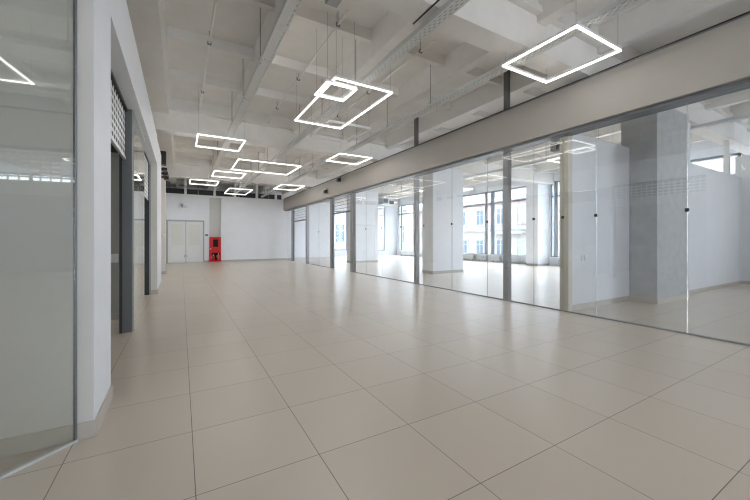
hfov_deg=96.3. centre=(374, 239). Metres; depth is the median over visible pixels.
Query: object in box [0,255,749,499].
floor
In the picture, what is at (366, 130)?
diffuser
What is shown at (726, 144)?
stud
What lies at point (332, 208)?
post
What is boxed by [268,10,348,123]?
ceiling pipe
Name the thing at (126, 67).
wall
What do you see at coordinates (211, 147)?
diffuser
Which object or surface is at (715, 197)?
wall
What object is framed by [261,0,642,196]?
cable tray
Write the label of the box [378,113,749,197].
cable tray
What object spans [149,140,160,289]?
pier
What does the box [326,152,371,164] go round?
light frame
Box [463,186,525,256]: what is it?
window
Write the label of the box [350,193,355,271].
post
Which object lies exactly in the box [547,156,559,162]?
light frame
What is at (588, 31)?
diffuser
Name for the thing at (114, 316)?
baseboard
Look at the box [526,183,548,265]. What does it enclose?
column
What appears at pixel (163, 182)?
wall
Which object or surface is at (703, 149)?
wall
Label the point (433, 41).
ceiling pipe
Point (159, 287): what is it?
baseboard
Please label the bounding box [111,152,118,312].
wall
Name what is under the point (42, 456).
window frame
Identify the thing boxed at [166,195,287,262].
wall
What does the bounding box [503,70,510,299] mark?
steel post
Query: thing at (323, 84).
diffuser
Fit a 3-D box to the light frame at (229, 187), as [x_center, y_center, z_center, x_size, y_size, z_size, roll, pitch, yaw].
[-6.857,-2.900,16.797,1.040,1.000,2.050,0,0,-30]
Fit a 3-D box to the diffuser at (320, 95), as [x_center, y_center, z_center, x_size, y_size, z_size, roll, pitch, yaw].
[-0.753,-2.339,5.534,0.510,0.018,0.023,0,0,-30]
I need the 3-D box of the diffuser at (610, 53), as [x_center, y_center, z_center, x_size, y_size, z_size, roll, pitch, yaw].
[2.870,-2.409,4.706,0.023,0.018,0.974,0,0,-30]
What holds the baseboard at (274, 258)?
attached to the wall at (250, 229)
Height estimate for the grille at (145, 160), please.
0.800 m
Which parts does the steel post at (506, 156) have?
post, post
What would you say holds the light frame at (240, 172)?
hanging from the ceiling
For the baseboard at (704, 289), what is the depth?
8.13 m
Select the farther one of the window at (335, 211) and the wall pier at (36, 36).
the window at (335, 211)
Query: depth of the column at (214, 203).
18.68 m
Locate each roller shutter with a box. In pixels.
[293,208,305,221]
[333,196,349,214]
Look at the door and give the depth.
17.80 m
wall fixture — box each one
[160,151,165,165]
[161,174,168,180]
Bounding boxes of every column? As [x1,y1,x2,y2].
[347,191,378,262]
[422,169,463,273]
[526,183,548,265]
[621,109,689,303]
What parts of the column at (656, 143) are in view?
baseboard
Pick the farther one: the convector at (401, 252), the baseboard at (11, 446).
the convector at (401, 252)
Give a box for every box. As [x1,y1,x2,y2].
[111,69,148,163]
[325,0,341,7]
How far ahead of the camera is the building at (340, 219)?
46.47 m
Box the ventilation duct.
[166,188,280,199]
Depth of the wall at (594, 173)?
6.01 m
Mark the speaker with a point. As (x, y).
(555, 147)
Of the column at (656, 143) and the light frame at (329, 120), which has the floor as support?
the column at (656, 143)
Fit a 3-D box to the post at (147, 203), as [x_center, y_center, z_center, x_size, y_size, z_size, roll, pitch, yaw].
[-4.989,-0.230,7.330,0.170,2.860,0.045,0,0,-30]
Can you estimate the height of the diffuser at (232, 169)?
0.018 m
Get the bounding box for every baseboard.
[0,385,112,457]
[111,313,118,319]
[151,281,161,294]
[204,258,285,261]
[689,281,741,293]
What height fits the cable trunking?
0.130 m
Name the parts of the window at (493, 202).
sill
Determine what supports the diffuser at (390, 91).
attached to the light frame at (389, 91)
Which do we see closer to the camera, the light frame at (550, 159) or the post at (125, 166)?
the post at (125, 166)
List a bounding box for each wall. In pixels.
[111,0,156,162]
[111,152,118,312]
[161,179,165,270]
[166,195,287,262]
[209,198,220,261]
[288,203,396,257]
[397,140,744,265]
[424,103,749,345]
[560,134,629,310]
[689,163,741,289]
[735,155,749,280]
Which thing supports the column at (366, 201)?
on the floor
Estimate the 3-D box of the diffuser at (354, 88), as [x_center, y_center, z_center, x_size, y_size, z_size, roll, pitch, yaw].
[-0.504,-2.339,5.103,0.510,0.018,0.023,0,0,-30]
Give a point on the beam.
(719, 56)
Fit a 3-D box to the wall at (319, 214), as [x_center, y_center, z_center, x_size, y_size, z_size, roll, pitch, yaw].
[-2.337,-1.100,24.747,9.700,4.600,0.200,0,0,-30]
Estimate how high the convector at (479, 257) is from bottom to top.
0.330 m
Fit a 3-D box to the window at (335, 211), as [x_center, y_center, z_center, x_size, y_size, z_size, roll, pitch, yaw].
[-2.632,-0.675,24.559,1.200,2.850,0.070,0,0,-30]
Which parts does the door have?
panel, panel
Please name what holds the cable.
on the trim at (748, 13)
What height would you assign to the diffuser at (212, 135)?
0.018 m
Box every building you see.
[335,206,408,249]
[419,188,525,254]
[553,154,742,255]
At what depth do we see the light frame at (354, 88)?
5.23 m
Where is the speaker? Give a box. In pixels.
[550,143,559,151]
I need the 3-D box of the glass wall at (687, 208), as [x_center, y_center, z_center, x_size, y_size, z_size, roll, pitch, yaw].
[2.911,-0.275,6.119,0.040,2.950,6.451,0,0,-30]
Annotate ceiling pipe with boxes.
[199,0,216,110]
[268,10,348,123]
[324,40,434,130]
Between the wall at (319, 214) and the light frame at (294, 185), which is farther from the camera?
the wall at (319, 214)
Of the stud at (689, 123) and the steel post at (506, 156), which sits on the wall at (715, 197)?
the stud at (689, 123)
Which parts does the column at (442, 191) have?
baseboard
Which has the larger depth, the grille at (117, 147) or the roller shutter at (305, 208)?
the roller shutter at (305, 208)
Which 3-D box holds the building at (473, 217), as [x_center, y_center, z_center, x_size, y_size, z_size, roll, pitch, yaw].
[14.198,-1.000,42.608,9.200,12.400,20.400,0,0,-30]
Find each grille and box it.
[111,81,125,159]
[144,155,147,199]
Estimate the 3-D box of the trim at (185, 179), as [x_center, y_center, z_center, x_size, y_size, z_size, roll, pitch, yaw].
[-10.108,-2.920,17.928,0.120,0.960,0.120,0,0,-30]
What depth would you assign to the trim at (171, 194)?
18.75 m
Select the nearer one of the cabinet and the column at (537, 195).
the column at (537, 195)
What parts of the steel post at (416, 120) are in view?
post, post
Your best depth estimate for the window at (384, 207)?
26.47 m
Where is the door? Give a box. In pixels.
[166,220,203,262]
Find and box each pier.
[0,0,110,439]
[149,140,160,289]
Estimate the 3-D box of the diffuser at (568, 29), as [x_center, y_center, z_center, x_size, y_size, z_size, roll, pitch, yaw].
[2.024,-2.409,4.217,0.023,0.018,0.974,0,0,-30]
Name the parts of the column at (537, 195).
baseboard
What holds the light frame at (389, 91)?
hanging from the ceiling
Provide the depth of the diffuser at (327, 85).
5.87 m
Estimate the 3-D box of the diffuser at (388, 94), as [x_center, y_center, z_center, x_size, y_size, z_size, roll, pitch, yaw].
[-0.234,-2.409,6.383,0.023,0.018,2.024,0,0,-30]
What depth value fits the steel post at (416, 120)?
9.25 m
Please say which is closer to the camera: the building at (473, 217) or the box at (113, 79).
the box at (113, 79)
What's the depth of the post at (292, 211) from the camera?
19.22 m
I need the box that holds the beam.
[283,15,749,209]
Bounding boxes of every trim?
[166,193,283,201]
[184,178,186,193]
[213,181,215,195]
[284,78,749,210]
[285,13,749,198]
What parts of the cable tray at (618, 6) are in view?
threaded rod, joint plate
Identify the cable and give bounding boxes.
[286,11,749,197]
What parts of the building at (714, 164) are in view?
pane, pane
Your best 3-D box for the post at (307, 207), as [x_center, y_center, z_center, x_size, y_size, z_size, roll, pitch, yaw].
[-3.455,-0.270,17.144,0.120,2.940,0.250,0,0,-30]
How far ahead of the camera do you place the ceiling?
6.51 m
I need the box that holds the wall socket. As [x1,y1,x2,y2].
[581,255,587,260]
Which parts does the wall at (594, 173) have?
trim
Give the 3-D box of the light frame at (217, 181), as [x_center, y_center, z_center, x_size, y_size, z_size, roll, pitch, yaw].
[-7.189,-2.900,14.122,1.050,1.000,1.250,0,0,-30]
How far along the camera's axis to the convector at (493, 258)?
18.16 m
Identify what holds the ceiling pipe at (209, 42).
attached to the ceiling
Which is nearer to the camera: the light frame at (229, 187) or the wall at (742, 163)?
the wall at (742, 163)
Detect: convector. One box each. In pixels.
[400,251,413,254]
[463,254,473,260]
[477,255,485,260]
[491,256,499,261]
[511,257,525,263]
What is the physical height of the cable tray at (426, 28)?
0.913 m
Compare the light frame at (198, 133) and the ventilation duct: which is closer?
the light frame at (198, 133)
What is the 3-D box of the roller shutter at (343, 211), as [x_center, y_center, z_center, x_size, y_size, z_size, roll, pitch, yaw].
[-1.323,-1.375,13.451,0.040,0.610,1.700,0,0,-30]
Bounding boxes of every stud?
[689,123,689,162]
[723,140,729,173]
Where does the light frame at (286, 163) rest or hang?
hanging from the ceiling
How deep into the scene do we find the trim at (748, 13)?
5.10 m
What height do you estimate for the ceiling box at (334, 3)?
0.110 m
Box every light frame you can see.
[189,178,218,185]
[195,132,245,151]
[212,149,245,178]
[224,187,252,194]
[231,153,300,174]
[273,183,304,190]
[294,51,392,128]
[310,95,370,142]
[314,12,356,101]
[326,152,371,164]
[502,22,621,82]
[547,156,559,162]
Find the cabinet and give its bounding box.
[209,237,220,261]
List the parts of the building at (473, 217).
pane, cornice, pane, pane, pane, pane, railing, pane, pane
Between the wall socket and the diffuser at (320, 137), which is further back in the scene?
the diffuser at (320, 137)
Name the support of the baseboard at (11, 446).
attached to the wall pier at (36, 36)
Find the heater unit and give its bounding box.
[378,195,393,205]
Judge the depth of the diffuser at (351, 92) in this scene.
5.44 m
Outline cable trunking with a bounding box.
[111,254,118,262]
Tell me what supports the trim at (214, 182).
attached to the wall at (250, 229)
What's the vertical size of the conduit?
0.018 m
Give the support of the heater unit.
hanging from the ceiling
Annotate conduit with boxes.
[413,0,439,24]
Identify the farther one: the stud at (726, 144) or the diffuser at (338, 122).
the stud at (726, 144)
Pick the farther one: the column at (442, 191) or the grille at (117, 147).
the column at (442, 191)
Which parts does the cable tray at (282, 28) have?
threaded rod, joint plate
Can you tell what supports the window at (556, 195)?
in the wall at (703, 149)
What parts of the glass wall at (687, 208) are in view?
floor rail, floor rail, floor rail, floor rail, floor rail, floor rail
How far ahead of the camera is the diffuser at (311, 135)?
7.42 m
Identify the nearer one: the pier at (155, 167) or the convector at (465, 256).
the pier at (155, 167)
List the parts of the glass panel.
rail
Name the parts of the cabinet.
door, door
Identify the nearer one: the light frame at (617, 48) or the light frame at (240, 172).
the light frame at (617, 48)
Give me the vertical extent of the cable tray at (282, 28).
0.913 m
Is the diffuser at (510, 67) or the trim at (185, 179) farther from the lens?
the trim at (185, 179)
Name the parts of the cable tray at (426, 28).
threaded rod, joint plate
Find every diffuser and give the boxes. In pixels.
[195,146,237,151]
[197,134,245,140]
[232,169,286,174]
[238,159,300,166]
[294,120,339,128]
[295,78,335,120]
[310,121,328,136]
[312,136,346,142]
[314,94,343,101]
[315,82,326,94]
[326,81,356,90]
[329,121,370,129]
[335,77,392,93]
[340,93,390,128]
[342,90,355,100]
[347,129,368,142]
[502,65,546,82]
[503,26,575,65]
[547,51,618,82]
[575,25,621,51]
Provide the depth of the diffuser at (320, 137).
8.12 m
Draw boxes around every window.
[335,211,346,249]
[378,207,384,250]
[396,202,421,251]
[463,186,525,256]
[548,152,741,258]
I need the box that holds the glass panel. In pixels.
[132,110,144,330]
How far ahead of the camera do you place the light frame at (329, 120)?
7.61 m
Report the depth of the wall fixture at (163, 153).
9.31 m
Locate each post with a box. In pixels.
[119,109,132,333]
[144,164,150,294]
[291,210,294,260]
[306,206,308,263]
[330,199,334,267]
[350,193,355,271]
[414,117,419,283]
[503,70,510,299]
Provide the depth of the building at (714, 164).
22.14 m
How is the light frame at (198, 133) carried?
hanging from the ceiling
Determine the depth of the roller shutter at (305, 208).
18.24 m
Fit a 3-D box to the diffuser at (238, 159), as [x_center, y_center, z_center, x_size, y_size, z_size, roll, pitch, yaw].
[-3.270,-2.429,10.584,1.940,0.018,0.023,0,0,-30]
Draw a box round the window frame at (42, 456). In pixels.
[0,0,77,479]
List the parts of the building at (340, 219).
pane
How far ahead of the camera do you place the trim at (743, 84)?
5.24 m
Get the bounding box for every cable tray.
[207,0,301,179]
[232,0,469,195]
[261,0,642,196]
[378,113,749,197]
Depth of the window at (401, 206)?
26.21 m
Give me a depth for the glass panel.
4.89 m
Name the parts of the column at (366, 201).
baseboard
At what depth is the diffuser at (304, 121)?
7.00 m
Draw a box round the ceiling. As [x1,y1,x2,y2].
[126,0,749,207]

